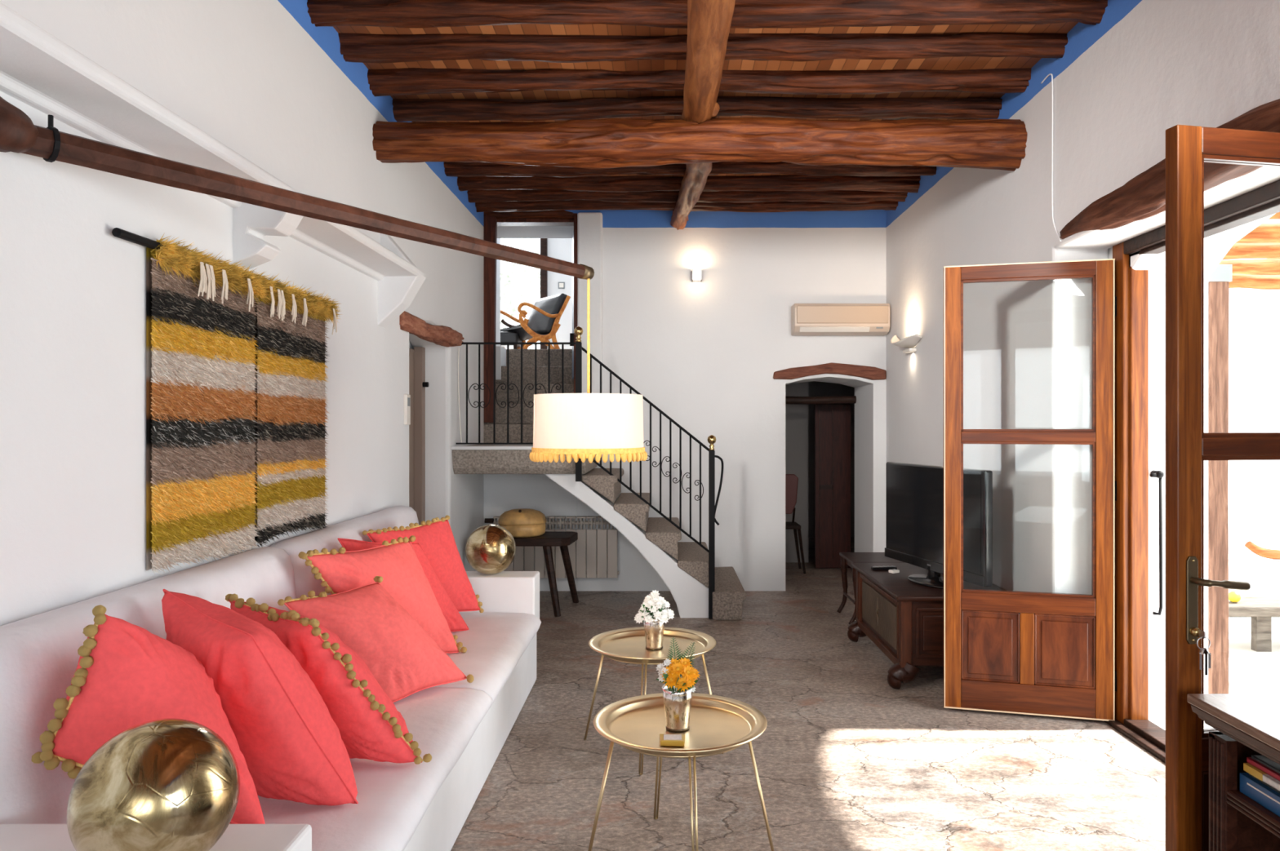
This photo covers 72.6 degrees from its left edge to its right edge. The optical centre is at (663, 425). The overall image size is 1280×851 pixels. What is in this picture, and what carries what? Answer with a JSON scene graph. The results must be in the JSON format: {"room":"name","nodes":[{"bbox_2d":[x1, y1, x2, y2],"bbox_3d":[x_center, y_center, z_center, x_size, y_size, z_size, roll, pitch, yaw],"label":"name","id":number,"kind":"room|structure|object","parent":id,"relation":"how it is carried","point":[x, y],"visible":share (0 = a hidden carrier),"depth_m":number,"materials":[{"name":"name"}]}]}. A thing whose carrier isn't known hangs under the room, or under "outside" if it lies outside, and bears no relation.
{"room":"traditional dwelling","nodes":[
{"label":"traditional dwelling","id":0,"kind":"room"},
{"bbox_2d":[0,0,484,626],"bbox_3d":[-1.810,-0.235,2.038,0.300,3.950,12.075,0,0,0],"label":"wall","id":1,"kind":"structure","parent":0,"point":[276,88],"depth_m":2.97,"materials":[{"name":"paint"}]},
{"bbox_2d":[0,1,423,280],"bbox_3d":[-1.549,-0.882,2.280,0.262,0.094,5.760,0,0,0],"label":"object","id":2,"kind":"structure","parent":1,"relation":"attached to","point":[37,68],"depth_m":2.45,"materials":[{"name":"white paint"}]},
{"bbox_2d":[111,227,340,575],"bbox_3d":[-1.613,-0.064,3.459,0.086,1.154,1.718,0,0,0],"label":"wall hanging","id":3,"kind":"object","parent":1,"relation":"attached to","point":[236,398],"depth_m":3.26,"materials":[{"name":"fabric"}]},
{"bbox_2d":[232,202,303,269],"bbox_3d":[-1.554,-0.749,3.430,0.252,0.262,0.140,0,0,0],"label":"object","id":4,"kind":"structure","parent":1,"relation":"attached to","point":[251,223],"depth_m":3.36,"materials":[{"name":"white paint"}]},
{"bbox_2d":[0,95,594,279],"bbox_3d":[-1.014,-0.755,3.026,0.168,0.178,2.406,0,0,36],"label":"lamp pole","id":5,"kind":"object","parent":1,"relation":"attached to","point":[19,134],"visible":1,"depth_m":2.59,"materials":[{"name":"brown wood"}]},
{"bbox_2d":[0,95,37,153],"bbox_3d":[-1.658,-0.760,2.145,0.189,0.169,0.165,0,0,-22],"label":"socket","id":6,"kind":"object","parent":5,"relation":"attached to","point":[18,133],"depth_m":2.14,"materials":[{"name":"brown wood"}]},
{"bbox_2d":[528,278,647,463],"bbox_3d":[-0.345,-0.278,4.005,0.542,0.884,0.540,0,0,0],"label":"pendant lamp","id":7,"kind":"object","parent":5,"relation":"hanging from","point":[583,426],"visible":1,"depth_m":3.79,"materials":[{"name":"white fabric"}]},
{"bbox_2d":[379,233,417,267],"bbox_3d":[-1.567,-1.043,5.170,0.226,0.264,0.140,0,0,0],"label":"trim","id":8,"kind":"structure","parent":1,"relation":"attached to","point":[386,241],"depth_m":5.10,"materials":[{"name":"white paint"}]},
{"bbox_2d":[377,269,426,328],"bbox_3d":[-1.550,-0.737,5.140,0.260,0.347,0.160,0,0,0],"label":"trim","id":9,"kind":"structure","parent":1,"relation":"attached to","point":[396,295],"depth_m":5.06,"materials":[{"name":"white paint"}]},
{"bbox_2d":[403,394,410,425],"bbox_3d":[-1.648,-0.098,5.600,0.024,0.195,0.080,0,0,0],"label":"thermostat","id":10,"kind":"object","parent":1,"relation":"attached to","point":[406,398],"visible":1,"depth_m":5.56,"materials":[{"name":"white plastic"}]},
{"bbox_2d":[408,346,428,525],"bbox_3d":[-1.880,0.470,6.258,0.140,2.140,1.015,0,0,0],"label":"door","id":11,"kind":"structure","parent":1,"relation":"in","point":[417,384],"depth_m":6.68,"materials":[{"name":"brown paint"}]},
{"bbox_2d":[399,309,463,348],"bbox_3d":[-1.650,-0.658,6.239,0.153,0.161,1.540,0,0,1],"label":"lintel","id":12,"kind":"object","parent":1,"relation":"attached to","point":[442,337],"visible":0.95,"depth_m":6.02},
{"bbox_2d":[457,347,462,443],"bbox_3d":[-1.629,-0.230,6.969,0.011,0.781,0.061,0,0,-41],"label":"pull cord","id":13,"kind":"object","parent":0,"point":[459,348],"visible":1,"depth_m":6.98,"materials":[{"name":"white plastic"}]},
{"bbox_2d":[495,238,572,380],"bbox_3d":[-1.800,-2.010,10.490,3.400,3.100,3.420,0,0,0],"label":"wall","id":14,"kind":"structure","parent":0,"point":[557,248],"depth_m":12.00,"materials":[{"name":"white paint"}]},
{"bbox_2d":[540,238,547,349],"bbox_3d":[-1.965,-1.840,12.000,0.730,2.080,0.120,0,0,0],"label":"window","id":15,"kind":"structure","parent":14,"relation":"in","point":[544,242],"depth_m":11.94,"materials":[{"name":"brown wood"}]},
{"bbox_2d":[558,282,564,288],"bbox_3d":[-1.406,-1.920,11.988,0.090,0.090,0.025,0,0,0],"label":"light switch","id":16,"kind":"object","parent":14,"relation":"attached to","point":[561,285],"visible":1,"depth_m":11.98,"materials":[{"name":"grey"}]},
{"bbox_2d":[484,209,886,591],"bbox_3d":[0.350,-0.310,8.785,5.100,4.100,1.430,0,0,0],"label":"wall","id":17,"kind":"structure","parent":0,"point":[707,353],"depth_m":8.07,"materials":[{"name":"paint"}]},
{"bbox_2d":[484,209,586,422],"bbox_3d":[-1.209,-1.022,8.165,1.001,2.004,0.250,0,0,0],"label":"door frame","id":18,"kind":"structure","parent":17,"relation":"attached to","point":[492,220],"depth_m":8.04,"materials":[{"name":"brown wood"}]},
{"bbox_2d":[484,515,618,578],"bbox_3d":[-1.025,1.120,7.997,1.230,0.560,0.085,0,0,0],"label":"radiator","id":19,"kind":"object","parent":17,"relation":"attached to","point":[602,544],"visible":0.47,"depth_m":7.95,"materials":[{"name":"beige metal"}]},
{"bbox_2d":[569,231,573,379],"bbox_3d":[-0.888,-1.170,8.517,0.067,1.420,0.568,0,0,-8],"label":"door","id":20,"kind":"structure","parent":17,"relation":"in","point":[571,335],"depth_m":8.43,"materials":[{"name":"brown paint"}]},
{"bbox_2d":[577,212,602,462],"bbox_3d":[-0.680,-0.810,8.055,0.230,2.300,0.070,0,0,0],"label":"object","id":21,"kind":"structure","parent":17,"relation":"attached to","point":[589,224],"depth_m":8.02,"materials":[{"name":"white paint"}]},
{"bbox_2d":[692,269,702,281],"bbox_3d":[0.305,-1.375,8.025,0.086,0.100,0.090,0,0,0],"label":"wall sconce","id":22,"kind":"object","parent":17,"relation":"attached to","point":[696,274],"visible":1,"depth_m":7.99,"materials":[{"name":"ceramic"}]},
{"bbox_2d":[785,395,856,404],"bbox_3d":[1.534,-0.258,8.818,1.039,0.095,0.085,0,0,0],"label":"lintel","id":23,"kind":"object","parent":17,"relation":"attached to","point":[788,399],"visible":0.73,"depth_m":8.79,"materials":[{"name":"brown wood"}]},
{"bbox_2d":[773,362,886,380],"bbox_3d":[1.533,-0.495,8.152,1.043,0.160,0.235,0,0,0],"label":"lintel","id":24,"kind":"object","parent":17,"relation":"attached to","point":[872,373],"visible":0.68,"depth_m":8.03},
{"bbox_2d":[814,404,850,568],"bbox_3d":[1.810,0.655,9.318,0.380,1.750,0.055,0,0,0],"label":"door","id":25,"kind":"structure","parent":17,"relation":"in","point":[832,421],"depth_m":9.30,"materials":[{"name":"brown wood"}]},
{"bbox_2d":[791,303,889,335],"bbox_3d":[1.613,-0.963,7.959,0.865,0.275,0.222,0,0,0],"label":"air conditioner","id":26,"kind":"object","parent":17,"relation":"attached to","point":[806,319],"visible":1,"depth_m":7.86,"materials":[{"name":"beige plastic"}]},
{"bbox_2d":[333,23,1075,177],"bbox_3d":[0.450,-2.070,2.050,4.900,0.140,12.500,0,0,0],"label":"ceiling","id":27,"kind":"structure","parent":0,"point":[971,61],"depth_m":4.82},
{"bbox_2d":[475,200,897,213],"bbox_3d":[0.204,-1.966,7.736,3.838,0.164,0.160,0,0,0],"label":"joist","id":28,"kind":"object","parent":27,"relation":"attached to","point":[886,206],"visible":0.53,"depth_m":7.68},
{"bbox_2d":[466,189,907,203],"bbox_3d":[0.208,-1.974,7.420,3.850,0.167,0.202,0,0,0],"label":"joist","id":29,"kind":"object","parent":27,"relation":"attached to","point":[734,195],"visible":0.57,"depth_m":7.38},
{"bbox_2d":[457,174,920,191],"bbox_3d":[0.201,-1.975,7.055,3.839,0.173,0.180,0,0,0],"label":"joist","id":30,"kind":"object","parent":27,"relation":"attached to","point":[868,183],"visible":0.7,"depth_m":7.00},
{"bbox_2d":[444,160,937,177],"bbox_3d":[0.205,-1.965,6.626,3.841,0.156,0.177,0,0,0],"label":"joist","id":31,"kind":"object","parent":27,"relation":"attached to","point":[461,169],"visible":0.58,"depth_m":6.59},
{"bbox_2d":[392,96,1001,121],"bbox_3d":[0.194,-1.967,5.386,3.859,0.176,0.203,0,0,0],"label":"joist","id":32,"kind":"object","parent":27,"relation":"attached to","point":[788,108],"visible":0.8,"depth_m":5.34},
{"bbox_2d":[367,66,1031,94],"bbox_3d":[0.195,-1.982,4.956,3.857,0.184,0.195,0,0,0],"label":"joist","id":33,"kind":"object","parent":27,"relation":"attached to","point":[397,80],"visible":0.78,"depth_m":4.91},
{"bbox_2d":[337,31,1067,64],"bbox_3d":[0.206,-1.970,4.530,3.840,0.176,0.191,0,0,0],"label":"joist","id":34,"kind":"object","parent":27,"relation":"attached to","point":[354,48],"visible":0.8,"depth_m":4.48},
{"bbox_2d":[307,0,1106,30],"bbox_3d":[0.204,-1.974,4.134,3.860,0.180,0.192,0,0,0],"label":"joist","id":35,"kind":"object","parent":27,"relation":"attached to","point":[418,15],"visible":0.9,"depth_m":4.08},
{"bbox_2d":[450,537,1165,850],"bbox_3d":[-0.050,1.600,4.200,5.900,0.120,16.400,0,0,0],"label":"floor","id":36,"kind":"structure","parent":0,"point":[846,760],"depth_m":3.95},
{"bbox_2d":[0,571,541,850],"bbox_3d":[-1.181,1.210,3.075,0.953,0.660,4.350,0,0,0],"label":"bench sofa","id":37,"kind":"object","parent":36,"relation":"on","point":[464,726],"visible":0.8,"depth_m":3.08,"materials":[{"name":"fabric"}]},
{"bbox_2d":[0,546,296,824],"bbox_3d":[-1.554,0.779,2.768,0.203,0.582,1.665,0,0,0],"label":"cushion","id":38,"kind":"object","parent":37,"relation":"on","point":[39,657],"visible":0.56,"depth_m":2.14,"materials":[{"name":"white fabric"}]},
{"bbox_2d":[31,605,265,824],"bbox_3d":[-1.281,0.733,2.130,0.400,0.620,0.439,0,0,34],"label":"throw cushion","id":39,"kind":"object","parent":37,"relation":"on","point":[126,676],"visible":0.67,"depth_m":2.04,"materials":[{"name":"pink fabric"}]},
{"bbox_2d":[66,719,239,850],"bbox_3d":[-0.997,0.733,1.715,0.294,0.294,0.294,0,0,21],"label":"ball","id":40,"kind":"object","parent":37,"relation":"on","point":[160,784],"visible":1,"depth_m":1.62,"materials":[{"name":"metal"}]},
{"bbox_2d":[161,589,358,806],"bbox_3d":[-1.155,0.773,2.459,0.595,0.588,0.307,0,0,0],"label":"throw cushion","id":41,"kind":"object","parent":37,"relation":"on","point":[292,748],"visible":0.83,"depth_m":2.37,"materials":[{"name":"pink fabric"}]},
{"bbox_2d":[225,594,431,764],"bbox_3d":[-1.081,0.811,2.733,0.689,0.521,0.286,0,0,0],"label":"throw cushion","id":42,"kind":"object","parent":37,"relation":"on","point":[370,726],"visible":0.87,"depth_m":2.67,"materials":[{"name":"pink fabric"}]},
{"bbox_2d":[270,506,418,598],"bbox_3d":[-1.554,0.779,4.505,0.202,0.581,1.790,0,0,0],"label":"cushion","id":43,"kind":"object","parent":37,"relation":"on","point":[305,582],"visible":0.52,"depth_m":3.99,"materials":[{"name":"white fabric"}]},
{"bbox_2d":[277,576,474,702],"bbox_3d":[-1.123,0.846,3.412,0.284,0.457,0.760,0,0,39],"label":"throw cushion","id":44,"kind":"object","parent":37,"relation":"on","point":[400,655],"visible":0.92,"depth_m":3.34,"materials":[{"name":"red fabric"}]},
{"bbox_2d":[297,535,466,653],"bbox_3d":[-1.206,0.784,3.772,0.220,0.575,0.853,0,0,27],"label":"throw cushion","id":45,"kind":"object","parent":37,"relation":"on","point":[404,578],"visible":0.66,"depth_m":3.75,"materials":[{"name":"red fabric"}]},
{"bbox_2d":[337,538,469,631],"bbox_3d":[-1.240,0.787,4.221,0.140,0.565,0.800,0,0,32],"label":"throw cushion","id":46,"kind":"object","parent":37,"relation":"on","point":[455,623],"visible":0.22,"depth_m":4.31,"materials":[{"name":"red fabric"}]},
{"bbox_2d":[362,515,484,613],"bbox_3d":[-1.256,0.771,4.590,0.156,0.557,0.750,0,0,43],"label":"throw cushion","id":47,"kind":"object","parent":37,"relation":"on","point":[435,537],"visible":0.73,"depth_m":4.63,"materials":[{"name":"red fabric"}]},
{"bbox_2d":[465,524,515,574],"bbox_3d":[-1.018,0.733,5.130,0.294,0.294,0.294,0,0,24],"label":"ball","id":48,"kind":"object","parent":37,"relation":"on","point":[490,549],"visible":1,"depth_m":5.03,"materials":[{"name":"metal"}]},
{"bbox_2d":[513,531,578,617],"bbox_3d":[-1.140,1.232,7.275,0.819,0.633,0.601,0,0,0],"label":"wooden stool","id":49,"kind":"object","parent":36,"relation":"on","point":[548,540],"visible":0.64,"depth_m":7.04,"materials":[{"name":"brown wood"}]},
{"bbox_2d":[497,508,546,537],"bbox_3d":[-1.170,0.803,7.220,0.394,0.224,0.394,0,0,0],"label":"box","id":50,"kind":"object","parent":49,"relation":"on","point":[522,522],"visible":0.93,"depth_m":7.07,"materials":[{"name":"brown wood"}]},
{"bbox_2d":[451,349,746,620],"bbox_3d":[-0.570,0.374,8.150,2.440,2.351,2.700,0,0,0],"label":"staircase","id":51,"kind":"structure","parent":36,"relation":"on","point":[682,566],"depth_m":6.95,"materials":[{"name":"stone"}]},
{"bbox_2d":[456,326,723,619],"bbox_3d":[-0.589,0.385,6.864,2.131,2.309,0.193,0,0,0],"label":"stair railing","id":52,"kind":"object","parent":51,"relation":"attached to","point":[578,331],"visible":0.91,"depth_m":6.94,"materials":[{"name":"black metal"}]},
{"bbox_2d":[583,626,723,775],"bbox_3d":[-0.053,1.288,4.170,0.610,0.504,0.610,0,0,-43],"label":"tray table","id":53,"kind":"object","parent":36,"relation":"on","point":[628,646],"visible":0.8,"depth_m":4.19,"materials":[{"name":"gold metal"}]},
{"bbox_2d":[588,626,716,663],"bbox_3d":[-0.053,1.056,4.170,0.610,0.040,0.610,0,0,0],"label":"tray","id":54,"kind":"object","parent":53,"relation":"on","point":[628,646],"depth_m":4.20,"materials":[{"name":"gold metal"}]},
{"bbox_2d":[643,614,665,649],"bbox_3d":[-0.045,0.989,4.160,0.112,0.150,0.112,0,0,0],"label":"flower vase","id":55,"kind":"object","parent":53,"relation":"on","point":[654,631],"visible":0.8,"depth_m":4.12,"materials":[{"name":"gold metal"}]},
{"bbox_2d":[633,590,674,623],"bbox_3d":[-0.045,0.883,4.163,0.198,0.184,0.172,0,0,0],"label":"bouquet","id":56,"kind":"object","parent":55,"relation":"in","point":[654,601],"visible":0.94,"depth_m":4.13,"materials":[{"name":"white plant"}]},
{"bbox_2d":[587,693,774,850],"bbox_3d":[0.058,1.288,3.070,0.610,0.504,0.610,0,0,44],"label":"tray table","id":57,"kind":"object","parent":36,"relation":"on","point":[718,725],"visible":0.91,"depth_m":3.04,"materials":[{"name":"gold metal"}]},
{"bbox_2d":[659,734,684,746],"bbox_3d":[0.029,1.054,2.915,0.086,0.020,0.070,0,0,0],"label":"box","id":58,"kind":"object","parent":57,"relation":"on","point":[672,740],"visible":1,"depth_m":2.89,"materials":[{"name":"gold"}]},
{"bbox_2d":[662,684,692,732],"bbox_3d":[0.049,0.993,3.060,0.112,0.143,0.112,0,0,0],"label":"flower vase","id":59,"kind":"object","parent":57,"relation":"on","point":[677,705],"visible":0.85,"depth_m":3.02,"materials":[{"name":"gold metal"}]},
{"bbox_2d":[655,637,700,695],"bbox_3d":[0.057,0.869,3.057,0.154,0.226,0.138,0,0,-32],"label":"bouquet","id":60,"kind":"object","parent":59,"relation":"in","point":[669,675],"visible":0.98,"depth_m":3.04,"materials":[{"name":"orange plant"}]},
{"bbox_2d":[593,693,767,757],"bbox_3d":[0.058,1.056,3.070,0.610,0.040,0.610,0,0,0],"label":"tray","id":61,"kind":"object","parent":57,"relation":"on","point":[718,725],"depth_m":3.08,"materials":[{"name":"gold metal"}]},
{"bbox_2d":[785,474,805,573],"bbox_3d":[1.280,1.031,9.175,0.384,1.022,0.350,0,0,0],"label":"dining chair","id":62,"kind":"object","parent":36,"relation":"on","point":[791,480],"visible":0.57,"depth_m":9.18,"materials":[{"name":"brown"}]},
{"bbox_2d":[836,552,905,624],"bbox_3d":[1.721,1.290,6.885,0.618,0.490,0.530,0,0,0],"label":"side table","id":63,"kind":"object","parent":36,"relation":"on","point":[846,558],"visible":0.41,"depth_m":6.90,"materials":[{"name":"brown wood"}]},
{"bbox_2d":[847,563,1006,689],"bbox_3d":[1.677,1.262,5.620,0.753,0.555,1.240,0,0,0],"label":"tv stand","id":64,"kind":"object","parent":36,"relation":"on","point":[904,618],"visible":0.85,"depth_m":5.18,"materials":[{"name":"brown wood"}]},
{"bbox_2d":[871,565,897,570],"bbox_3d":[1.499,0.974,5.930,0.170,0.022,0.044,0,0,-6],"label":"remote control","id":65,"kind":"object","parent":64,"relation":"on","point":[873,568],"visible":0.96,"depth_m":5.91,"materials":[{"name":"black"}]},
{"bbox_2d":[888,568,899,573],"bbox_3d":[1.533,0.974,5.800,0.060,0.022,0.044,0,0,-29],"label":"remote control","id":66,"kind":"object","parent":64,"relation":"on","point":[894,571],"visible":1,"depth_m":5.78,"materials":[{"name":"white plastic"}]},
{"bbox_2d":[884,462,992,589],"bbox_3d":[1.687,0.620,5.437,0.266,0.729,1.170,0,0,-13],"label":"television","id":67,"kind":"object","parent":64,"relation":"on","point":[914,493],"visible":0.85,"depth_m":5.40,"materials":[{"name":"black"}]},
{"bbox_2d":[1186,693,1279,850],"bbox_3d":[1.685,1.140,1.700,0.490,0.800,1.400,0,0,0],"label":"bookcase","id":68,"kind":"object","parent":36,"relation":"on","point":[1248,725],"visible":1,"depth_m":2.29,"materials":[{"name":"brown wood"}]},
{"bbox_2d":[1240,773,1279,817],"bbox_3d":[1.649,0.931,2.085,0.301,0.050,0.370,0,0,0],"label":"book","id":69,"kind":"object","parent":68,"relation":"on","point":[1269,799],"visible":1,"depth_m":2.19,"materials":[{"name":"paper"}]},
{"bbox_2d":[1248,773,1279,794],"bbox_3d":[1.645,0.901,2.075,0.270,0.008,0.350,0,0,0],"label":"book","id":70,"kind":"object","parent":69,"relation":"on","point":[1253,777],"visible":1,"depth_m":2.19,"materials":[{"name":"paper"}]},
{"bbox_2d":[1243,763,1279,791],"bbox_3d":[1.637,0.887,2.071,0.266,0.018,0.381,0,0,0],"label":"book","id":71,"kind":"object","parent":70,"relation":"on","point":[1260,775],"visible":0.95,"depth_m":2.19,"materials":[{"name":"paper"}]},
{"bbox_2d":[1246,757,1279,782],"bbox_3d":[1.637,0.871,2.083,0.245,0.014,0.365,0,0,0],"label":"book","id":72,"kind":"object","parent":71,"relation":"on","point":[1250,761],"visible":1,"depth_m":2.20,"materials":[{"name":"paper"}]},
{"bbox_2d":[1251,755,1279,774],"bbox_3d":[1.650,0.859,2.078,0.260,0.008,0.355,0,0,0],"label":"magazine","id":73,"kind":"object","parent":72,"relation":"on","point":[1273,766],"visible":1,"depth_m":2.21,"materials":[{"name":"paper"}]},
{"bbox_2d":[785,381,854,562],"bbox_3d":[1.800,0.340,10.350,4.400,2.600,3.500,0,0,0],"label":"wall","id":74,"kind":"structure","parent":0,"point":[799,418],"depth_m":9.75,"materials":[{"name":"grey paint"}]},
{"bbox_2d":[886,0,1279,595],"bbox_3d":[2.210,-0.235,4.950,0.300,3.950,7.100,0,0,0],"label":"wall","id":75,"kind":"structure","parent":0,"point":[1149,68],"depth_m":4.68,"materials":[{"name":"paint"}]},
{"bbox_2d":[372,116,1027,170],"bbox_3d":[0.202,-1.642,5.075,3.845,0.311,0.308,0,0,0],"label":"crossbeam","id":76,"kind":"object","parent":75,"relation":"attached to","point":[586,142],"visible":0.98,"depth_m":4.98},
{"bbox_2d":[671,102,719,229],"bbox_3d":[0.202,-1.849,6.578,0.222,0.267,3.222,0,0,-1],"label":"log","id":77,"kind":"object","parent":76,"relation":"on","point":[695,174],"visible":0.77,"depth_m":6.43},
{"bbox_2d":[680,0,735,120],"bbox_3d":[0.197,-1.810,0.628,0.230,0.230,9.260,0,0,0],"label":"log","id":78,"kind":"object","parent":76,"relation":"on","point":[708,21],"visible":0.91,"depth_m":4.08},
{"bbox_2d":[890,333,922,353],"bbox_3d":[1.975,-0.689,7.210,0.170,0.178,0.620,0,0,0],"label":"wall sconce","id":79,"kind":"object","parent":75,"relation":"attached to","point":[909,342],"visible":1,"depth_m":7.09,"materials":[{"name":"ceramic"}]},
{"bbox_2d":[943,258,1116,721],"bbox_3d":[1.922,0.334,4.595,0.852,2.372,0.054,0,0,15],"label":"glazed door","id":80,"kind":"structure","parent":75,"relation":"in","point":[1026,653],"depth_m":4.57,"materials":[{"name":"brown wood"}]},
{"bbox_2d":[1040,73,1060,241],"bbox_3d":[2.052,-1.409,4.619,0.009,0.922,0.243,0,0,1],"label":"cable","id":81,"kind":"object","parent":75,"relation":"attached to","point":[1049,74],"visible":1,"depth_m":4.60,"materials":[{"name":"white paint"}]},
{"bbox_2d":[1059,99,1279,242],"bbox_3d":[2.079,-0.993,3.398,0.204,0.220,2.211,0,0,-1],"label":"lintel","id":82,"kind":"object","parent":75,"relation":"attached to","point":[1143,195],"visible":0.58,"depth_m":3.62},
{"bbox_2d":[1103,179,1279,763],"bbox_3d":[2.365,0.305,3.560,0.170,2.470,1.940,0,0,0],"label":"door frame","id":83,"kind":"structure","parent":75,"relation":"attached to","point":[1131,721],"depth_m":4.40,"materials":[{"name":"brown wood"}]},
{"bbox_2d":[1165,124,1279,850],"bbox_3d":[1.899,0.334,2.540,0.902,2.372,0.123,0,0,-11],"label":"glazed door","id":84,"kind":"structure","parent":75,"relation":"in","point":[1188,148],"depth_m":2.48,"materials":[{"name":"brown wood"}]},
{"bbox_2d":[1196,630,1210,675],"bbox_3d":[1.505,0.636,2.427,0.031,0.122,0.029,0,0,43],"label":"bunch","id":85,"kind":"object","parent":84,"relation":"hanging from","point":[1202,634],"visible":1,"depth_m":2.42,"materials":[{"name":"silver metal"}]},
{"bbox_2d":[1108,213,1275,728],"bbox_3d":[2.575,-0.235,2.505,0.430,3.950,12.989,0,0,0],"label":"wall","id":86,"kind":"structure","parent":0,"point":[1217,246],"depth_m":4.45,"materials":[{"name":"white paint"}]},
{"bbox_2d":[1149,470,1164,615],"bbox_3d":[2.486,0.596,4.410,0.067,0.731,0.070,0,0,0],"label":"bar","id":87,"kind":"object","parent":86,"relation":"attached to","point":[1158,474],"visible":1,"depth_m":4.39,"materials":[{"name":"black metal"}]},
{"bbox_2d":[1227,342,1279,502],"bbox_3d":[8.450,0.390,3.150,11.100,2.500,12.300,0,0,0],"label":"wall","id":88,"kind":"structure","parent":0,"point":[1254,367],"depth_m":9.00,"materials":[{"name":"white paint"}]},
{"bbox_3d":[-1.750,-0.760,10.725,3.300,0.080,2.950,0,0,0],"label":"floor","id":89,"kind":"structure","parent":0,"visible":0},
{"bbox_2d":[500,319,522,349],"bbox_3d":[-1.974,-1.038,10.790,0.572,0.475,0.620,0,0,0],"label":"footstool","id":90,"kind":"object","parent":89,"relation":"on","point":[504,336],"visible":0.39,"depth_m":10.50,"materials":[{"name":"black leather"}]},
{"bbox_2d":[500,332,522,349],"bbox_3d":[-2.007,-1.045,10.800,0.505,0.165,0.600,0,0,0],"label":"cushion","id":91,"kind":"object","parent":90,"relation":"on","point":[504,336],"depth_m":10.50,"materials":[{"name":"leather"}]},
{"bbox_2d":[500,293,570,349],"bbox_3d":[-1.633,-1.189,10.550,0.511,0.723,1.147,0,0,-37],"label":"lounge chair","id":92,"kind":"object","parent":89,"relation":"on","point":[542,324],"visible":0.7,"depth_m":10.28,"materials":[{"name":"brown wood"}]},
{"bbox_2d":[527,293,567,334],"bbox_3d":[-1.457,-1.313,10.538,0.204,0.474,0.799,0,0,-37],"label":"cushion","id":93,"kind":"object","parent":92,"relation":"on","point":[544,314],"depth_m":10.32,"materials":[{"name":"black leather"}]},
{"label":"outside","id":94,"kind":"structure","parent":0,"visible":0},
{"bbox_2d":[500,238,540,349],"bbox_3d":[-3.444,-1.361,16.683,6.196,5.802,3.600,0,0,0],"label":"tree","id":95,"kind":"object","parent":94,"point":[511,282],"visible":0.19,"depth_m":16.38,"materials":[{"name":"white plant"}]},
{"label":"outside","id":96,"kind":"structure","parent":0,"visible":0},
{"bbox_2d":[1163,617,1279,730],"bbox_3d":[9.180,1.645,5.000,13.640,0.190,22.000,0,0,0],"label":"ground","id":97,"kind":"structure","parent":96,"point":[1250,671],"depth_m":5.69,"materials":[{"name":"stone"}]},
{"bbox_2d":[1208,264,1231,693],"bbox_3d":[2.950,0.350,4.665,0.120,2.400,0.106,0,0,0],"label":"pergola post","id":98,"kind":"object","parent":97,"relation":"on","point":[1220,278],"visible":0.52,"depth_m":4.62,"materials":[{"name":"brown wood"}]},
{"bbox_2d":[1228,502,1279,596],"bbox_3d":[5.650,1.120,7.400,3.700,0.860,0.800,0,0,0],"label":"wall","id":99,"kind":"structure","parent":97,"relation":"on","point":[1258,524],"depth_m":7.60,"materials":[{"name":"white paint"}]},
{"bbox_2d":[1243,542,1279,561],"bbox_3d":[5.134,1.041,7.157,0.740,0.158,0.089,0,0,-4],"label":"driftwood","id":100,"kind":"object","parent":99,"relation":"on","point":[1273,556],"visible":1,"depth_m":7.12,"materials":[{"name":"brown wood"}]},
{"bbox_2d":[1228,596,1279,652],"bbox_3d":[4.450,1.395,6.100,1.900,0.310,0.400,0,0,0],"label":"table","id":101,"kind":"object","parent":97,"relation":"on","point":[1260,610],"visible":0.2,"depth_m":5.95,"materials":[{"name":"grey wood"}]},
{"bbox_2d":[1228,591,1240,603],"bbox_3d":[3.980,1.200,6.080,0.080,0.080,0.078,0,0,0],"label":"lemon","id":102,"kind":"object","parent":101,"relation":"on","point":[1234,597],"visible":0.94,"depth_m":6.06,"materials":[{"name":"yellow food"}]},
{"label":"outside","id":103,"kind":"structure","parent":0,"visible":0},
{"bbox_2d":[1265,212,1279,222],"bbox_3d":[5.202,-1.290,5.216,4.621,0.177,0.216,0,0,1],"label":"log","id":104,"kind":"object","parent":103,"point":[1276,217],"visible":0.02,"depth_m":5.22,"materials":[{"name":"brown wood"}]},
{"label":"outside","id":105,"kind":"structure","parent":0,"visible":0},
{"bbox_2d":[1234,224,1279,244],"bbox_3d":[5.193,-1.295,5.862,4.616,0.181,0.229,0,0,0],"label":"log","id":106,"kind":"object","parent":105,"point":[1263,233],"visible":0.22,"depth_m":5.87,"materials":[{"name":"brown wood"}]},
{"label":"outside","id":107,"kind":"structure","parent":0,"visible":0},
{"bbox_2d":[1222,243,1279,259],"bbox_3d":[5.195,-1.299,6.521,4.597,0.182,0.225,0,0,1],"label":"log","id":108,"kind":"object","parent":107,"point":[1270,251],"visible":0.16,"depth_m":6.51,"materials":[{"name":"brown wood"}]},
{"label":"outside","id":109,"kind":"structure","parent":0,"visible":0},
{"bbox_2d":[1218,258,1279,276],"bbox_3d":[5.197,-1.296,7.215,4.611,0.182,0.223,0,0,1],"label":"log","id":110,"kind":"object","parent":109,"point":[1269,268],"visible":0.2,"depth_m":7.19,"materials":[{"name":"brown wood"}]},
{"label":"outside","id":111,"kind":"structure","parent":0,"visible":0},
{"bbox_2d":[1229,274,1279,289],"bbox_3d":[5.202,-1.298,7.912,4.619,0.177,0.206,0,0,1],"label":"log","id":112,"kind":"object","parent":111,"point":[1238,282],"visible":0.16,"depth_m":7.89,"materials":[{"name":"brown wood"}]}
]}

